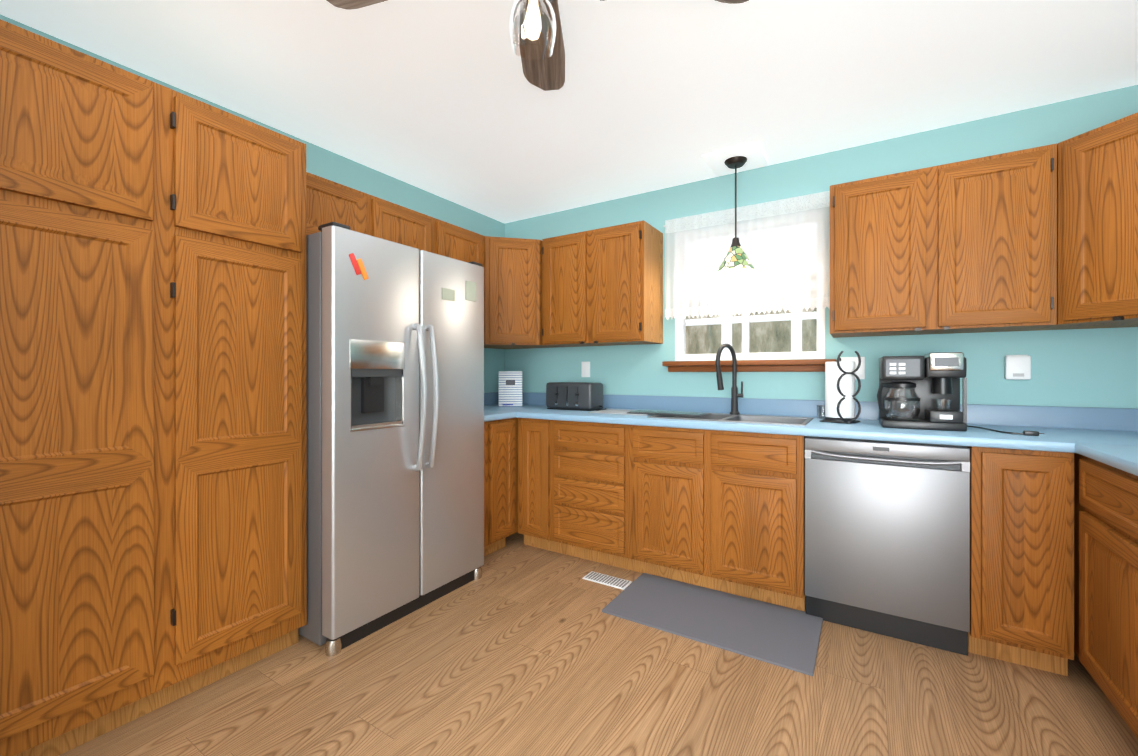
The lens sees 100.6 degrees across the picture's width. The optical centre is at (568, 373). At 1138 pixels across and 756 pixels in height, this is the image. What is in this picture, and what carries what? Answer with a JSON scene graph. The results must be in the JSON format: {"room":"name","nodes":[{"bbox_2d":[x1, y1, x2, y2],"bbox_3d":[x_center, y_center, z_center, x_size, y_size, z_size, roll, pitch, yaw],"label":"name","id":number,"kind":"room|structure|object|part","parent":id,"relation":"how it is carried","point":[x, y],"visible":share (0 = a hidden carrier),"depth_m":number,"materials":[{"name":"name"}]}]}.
{"room":"kitchen","nodes":[
{"label":"kitchen","id":0,"kind":"room"},
{"bbox_2d":[0,14,504,392],"bbox_3d":[-1.396,-0.058,2.761,0.100,2.440,3.222,0,0,32],"label":"wall","id":1,"kind":"structure","parent":0,"point":[330,165],"depth_m":3.02,"materials":[{"name":"teal paint"}]},
{"bbox_2d":[306,172,373,235],"bbox_3d":[-1.338,-0.804,2.424,0.352,0.332,0.463,0,0,32],"label":"upper cabinet","id":2,"kind":"object","parent":1,"relation":"attached to","point":[328,201],"depth_m":2.37,"materials":[{"name":"brown wood"}]},
{"bbox_2d":[374,196,437,253],"bbox_3d":[-1.093,-0.804,2.813,0.352,0.332,0.456,0,0,32],"label":"upper cabinet","id":3,"kind":"object","parent":1,"relation":"attached to","point":[393,222],"depth_m":2.72,"materials":[{"name":"brown wood"}]},
{"bbox_2d":[438,219,484,282],"bbox_3d":[-0.848,-0.805,3.202,0.352,0.332,0.463,0,0,32],"label":"upper cabinet","id":4,"kind":"object","parent":1,"relation":"attached to","point":[455,242],"depth_m":3.09,"materials":[{"name":"brown wood"}]},
{"bbox_2d":[0,0,1137,222],"bbox_3d":[-1.826,-1.306,0.680,6.590,0.060,7.200,0,0,32],"label":"ceiling","id":5,"kind":"structure","parent":0,"point":[444,100],"depth_m":2.01,"materials":[{"name":"white paint"}]},
{"bbox_2d":[326,0,748,90],"bbox_3d":[-0.119,-1.026,1.093,1.273,0.499,1.238,0,0,32],"label":"ceiling fan","id":6,"kind":"object","parent":5,"relation":"hanging from","point":[541,46],"visible":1,"depth_m":1.43,"materials":[{"name":"brown wood"}]},
{"bbox_3d":[-0.451,-1.082,1.244,0.570,0.038,0.154,0,0,17],"label":"fan blade","id":7,"kind":"part","parent":6,"relation":"part of","materials":[{"name":"brown wood"}]},
{"bbox_3d":[-0.088,-1.082,1.514,0.154,0.038,0.570,0,0,-1],"label":"fan blade","id":8,"kind":"part","parent":6,"relation":"part of","materials":[{"name":"brown wood"}]},
{"bbox_3d":[0.282,-1.082,1.254,0.570,0.038,0.154,0,0,-19],"label":"fan blade","id":9,"kind":"part","parent":6,"relation":"part of","materials":[{"name":"brown wood"}]},
{"bbox_2d":[702,142,767,275],"bbox_3d":[0.991,-0.942,2.805,0.310,0.672,0.310,0,0,32],"label":"pendant lamp","id":10,"kind":"object","parent":5,"relation":"hanging from","point":[736,261],"visible":1,"depth_m":2.77,"materials":[{"name":"white"}]},
{"bbox_2d":[59,532,1137,755],"bbox_3d":[-1.826,1.194,0.682,6.590,0.060,7.200,0,0,32],"label":"floor","id":11,"kind":"structure","parent":0,"point":[519,648],"depth_m":1.70,"materials":[{"name":"brown wood"}]},
{"bbox_2d":[0,19,306,755],"bbox_3d":[-1.614,0.092,1.749,0.606,2.142,0.970,0,0,32],"label":"pantry cabinet","id":12,"kind":"object","parent":11,"relation":"on","point":[153,486],"visible":1,"depth_m":1.53,"materials":[{"name":"brown wood"}]},
{"bbox_2d":[298,222,483,656],"bbox_3d":[-1.001,0.267,2.487,0.821,1.790,0.919,0,0,32],"label":"fridge","id":13,"kind":"object","parent":11,"relation":"on","point":[395,414],"visible":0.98,"depth_m":2.15,"materials":[{"name":"silver metal"}]},
{"bbox_2d":[484,418,517,555],"bbox_3d":[-0.564,0.727,3.395,0.627,0.868,1.060,0,0,32],"label":"base cabinet","id":14,"kind":"object","parent":11,"relation":"on","point":[500,480],"visible":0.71,"depth_m":3.02,"materials":[{"name":"brown wood"}]},
{"bbox_2d":[484,395,519,421],"bbox_3d":[-0.722,0.222,3.114,0.660,0.140,0.422,0,0,32],"label":"countertop","id":15,"kind":"structure","parent":14,"relation":"on","point":[492,411],"depth_m":3.25,"materials":[{"name":"blue laminate"}]},
{"bbox_2d":[518,418,549,550],"bbox_3d":[-0.067,0.727,3.337,0.281,0.868,0.628,0,0,32],"label":"base cabinet","id":16,"kind":"object","parent":11,"relation":"on","point":[533,434],"depth_m":3.08,"materials":[{"name":"brown wood"}]},
{"bbox_2d":[582,571,631,589],"bbox_3d":[0.214,1.158,2.653,0.260,0.007,0.110,0,0,32],"label":"floor vent","id":17,"kind":"object","parent":11,"relation":"in","point":[611,581],"visible":1,"depth_m":2.64,"materials":[{"name":"white metal"}]},
{"bbox_2d":[550,420,669,569],"bbox_3d":[0.279,0.727,3.119,0.536,0.868,0.628,0,0,32],"label":"base cabinet","id":18,"kind":"object","parent":11,"relation":"on","point":[590,462],"depth_m":2.84,"materials":[{"name":"brown wood"}]},
{"bbox_2d":[602,573,822,675],"bbox_3d":[0.684,1.156,2.274,0.920,0.010,0.510,0,0,32],"label":"mat","id":19,"kind":"object","parent":11,"relation":"on","point":[781,636],"visible":0.87,"depth_m":2.21,"materials":[{"name":"grey rubber"}]},
{"bbox_2d":[630,438,805,611],"bbox_3d":[0.889,0.812,2.735,0.907,0.700,0.628,0,0,32],"label":"base cabinet","id":20,"kind":"object","parent":11,"relation":"on","point":[721,511],"depth_m":2.43,"materials":[{"name":"brown wood"}]},
{"bbox_2d":[805,436,969,655],"bbox_3d":[1.528,0.731,2.324,0.602,0.862,0.604,0,0,32],"label":"dishwasher","id":21,"kind":"object","parent":11,"relation":"on","point":[887,538],"visible":1,"depth_m":2.06,"materials":[{"name":"silver metal"}]},
{"bbox_2d":[967,446,1073,675],"bbox_3d":[1.916,0.728,2.087,0.294,0.868,0.628,0,0,32],"label":"base cabinet","id":22,"kind":"object","parent":11,"relation":"on","point":[1022,501],"depth_m":1.83,"materials":[{"name":"brown wood"}]},
{"bbox_2d":[484,343,1137,451],"bbox_3d":[0.926,0.120,2.703,3.886,0.604,0.640,0,0,32],"label":"countertop","id":23,"kind":"structure","parent":22,"relation":"on","point":[736,413],"depth_m":2.45,"materials":[{"name":"blue laminate"}]},
{"bbox_2d":[499,371,521,406],"bbox_3d":[-0.446,0.115,3.602,0.180,0.270,0.018,0,-4,-6],"label":"sign","id":24,"kind":"object","parent":23,"relation":"on","point":[510,388],"visible":0.98,"depth_m":3.60,"materials":[{"name":"grey paper"}]},
{"bbox_2d":[546,382,605,410],"bbox_3d":[0.055,0.154,3.342,0.424,0.191,0.206,0,0,32],"label":"toaster","id":25,"kind":"object","parent":23,"relation":"on","point":[584,396],"visible":1,"depth_m":3.27,"materials":[{"name":"grey"}]},
{"bbox_2d":[588,409,710,416],"bbox_3d":[0.504,0.241,2.971,0.720,0.020,0.300,0,0,32],"label":"drying mat","id":26,"kind":"object","parent":23,"relation":"on","point":[643,412],"visible":1,"depth_m":2.90,"materials":[{"name":"grey fabric"}]},
{"bbox_2d":[715,343,743,414],"bbox_3d":[0.953,0.032,2.793,0.114,0.427,0.234,0,0,32],"label":"faucet","id":27,"kind":"object","parent":23,"relation":"on","point":[734,390],"depth_m":2.85,"materials":[{"name":"black metal"}]},
{"bbox_2d":[647,413,813,449],"bbox_3d":[0.917,0.334,2.699,0.820,0.176,0.450,0,0,32],"label":"sink basin","id":28,"kind":"object","parent":23,"relation":"in","point":[715,417],"depth_m":2.70,"materials":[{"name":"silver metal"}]},
{"bbox_2d":[816,405,825,418],"bbox_3d":[1.433,0.213,2.664,0.066,0.075,0.066,0,0,32],"label":"glass cup","id":29,"kind":"object","parent":23,"relation":"on","point":[818,413],"visible":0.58,"depth_m":2.67,"materials":[{"name":"glass"}]},
{"bbox_2d":[820,351,860,423],"bbox_3d":[1.421,0.067,2.472,0.200,0.368,0.176,0,0,0],"label":"paper towel holder","id":30,"kind":"object","parent":23,"relation":"on","point":[840,393],"visible":1,"depth_m":2.41,"materials":[{"name":"black"}]},
{"bbox_2d":[877,352,966,430],"bbox_3d":[1.649,0.077,2.236,0.331,0.347,0.232,0,0,30],"label":"coffee maker","id":31,"kind":"object","parent":23,"relation":"on","point":[918,392],"visible":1,"depth_m":2.18,"materials":[{"name":"black plastic"}]},
{"bbox_2d":[967,425,1043,435],"bbox_3d":[1.901,0.242,2.073,0.215,0.018,0.275,0,0,32],"label":"power cable","id":32,"kind":"object","parent":23,"relation":"on","point":[1032,433],"visible":0.94,"depth_m":1.95,"materials":[{"name":"black plastic"}]},
{"bbox_2d":[1074,453,1137,738],"bbox_3d":[1.972,0.729,1.308,0.626,0.868,0.601,0,0,32],"label":"base cabinet","id":33,"kind":"object","parent":11,"relation":"on","point":[1106,573],"visible":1,"depth_m":1.49,"materials":[{"name":"brown wood"}]},
{"bbox_2d":[1064,411,1137,475],"bbox_3d":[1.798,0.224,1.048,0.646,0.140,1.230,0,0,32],"label":"countertop","id":34,"kind":"structure","parent":33,"relation":"on","point":[1108,436],"depth_m":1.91,"materials":[{"name":"blue laminate"}]},
{"bbox_2d":[505,85,1137,451],"bbox_3d":[1.124,-0.059,3.018,4.090,2.440,0.100,0,0,32],"label":"wall","id":35,"kind":"structure","parent":0,"point":[1096,367],"depth_m":2.60,"materials":[{"name":"teal paint"}]},
{"bbox_2d":[484,236,559,348],"bbox_3d":[-0.452,-0.587,3.590,0.608,0.764,0.608,0,0,32],"label":"upper cabinet","id":36,"kind":"object","parent":35,"relation":"attached to","point":[513,296],"visible":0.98,"depth_m":3.35,"materials":[{"name":"brown wood"}]},
{"bbox_2d":[581,362,589,376],"bbox_3d":[0.127,-0.035,3.582,0.075,0.118,0.008,0,0,32],"label":"electrical outlet plate","id":37,"kind":"object","parent":35,"relation":"attached to","point":[585,366],"depth_m":3.58,"materials":[{"name":"white plastic"}]},
{"bbox_2d":[542,220,662,346],"bbox_3d":[0.222,-0.588,3.314,0.784,0.766,0.356,0,0,32],"label":"upper cabinet","id":38,"kind":"object","parent":35,"relation":"attached to","point":[602,286],"visible":1,"depth_m":3.14,"materials":[{"name":"brown wood"}]},
{"bbox_2d":[663,191,829,319],"bbox_3d":[1.071,-0.700,2.936,1.025,0.677,0.046,0,0,32],"label":"curtain valance","id":39,"kind":"object","parent":35,"relation":"attached to","point":[785,244],"visible":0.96,"depth_m":2.88,"materials":[{"name":"white fabric"}]},
{"bbox_2d":[662,359,836,371],"bbox_3d":[1.079,-0.049,2.936,1.020,0.071,0.084,0,0,32],"label":"window sill","id":40,"kind":"structure","parent":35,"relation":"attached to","point":[807,365],"depth_m":2.89,"materials":[{"name":"brown wood"}]},
{"bbox_2d":[675,307,824,360],"bbox_3d":[1.126,-0.523,3.011,0.900,0.870,0.089,0,0,32],"label":"window","id":41,"kind":"structure","parent":35,"relation":"in","point":[681,342],"depth_m":2.99,"materials":[{"name":"white"}]},
{"bbox_2d":[840,357,864,378],"bbox_3d":[1.589,-0.033,2.648,0.120,0.125,0.030,0,0,32],"label":"electrical outlet plate","id":42,"kind":"object","parent":35,"relation":"attached to","point":[860,373],"depth_m":2.64,"materials":[{"name":"white plastic"}]},
{"bbox_2d":[830,143,1056,337],"bbox_3d":[1.776,-0.587,2.334,0.836,0.766,0.356,0,0,32],"label":"upper cabinet","id":43,"kind":"object","parent":35,"relation":"attached to","point":[968,246],"visible":1,"depth_m":2.16,"materials":[{"name":"brown wood"}]},
{"bbox_2d":[1005,355,1030,379],"bbox_3d":[2.166,-0.033,2.280,0.090,0.120,0.036,0,0,32],"label":"electrical outlet plate","id":44,"kind":"object","parent":35,"relation":"attached to","point":[1017,367],"depth_m":2.27,"materials":[{"name":"white plastic"}]},
{"bbox_2d":[1034,112,1137,330],"bbox_3d":[2.321,-0.585,1.842,0.608,0.764,0.608,0,0,32],"label":"upper cabinet","id":45,"kind":"object","parent":35,"relation":"attached to","point":[1097,227],"visible":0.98,"depth_m":1.84,"materials":[{"name":"brown wood"}]},
{"label":"outside","id":46,"kind":"structure","parent":0,"visible":0},
{"bbox_2d":[686,308,816,353],"bbox_3d":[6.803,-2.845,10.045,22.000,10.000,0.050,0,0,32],"label":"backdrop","id":47,"kind":"structure","parent":46,"point":[766,331],"depth_m":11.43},
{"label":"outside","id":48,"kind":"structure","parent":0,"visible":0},
{"bbox_2d":[686,308,816,352],"bbox_3d":[1.710,-0.191,5.249,3.500,3.700,0.140,0,0,32],"label":"pergola","id":49,"kind":"object","parent":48,"point":[778,318],"depth_m":4.94,"materials":[{"name":"white wood"}]}
]}

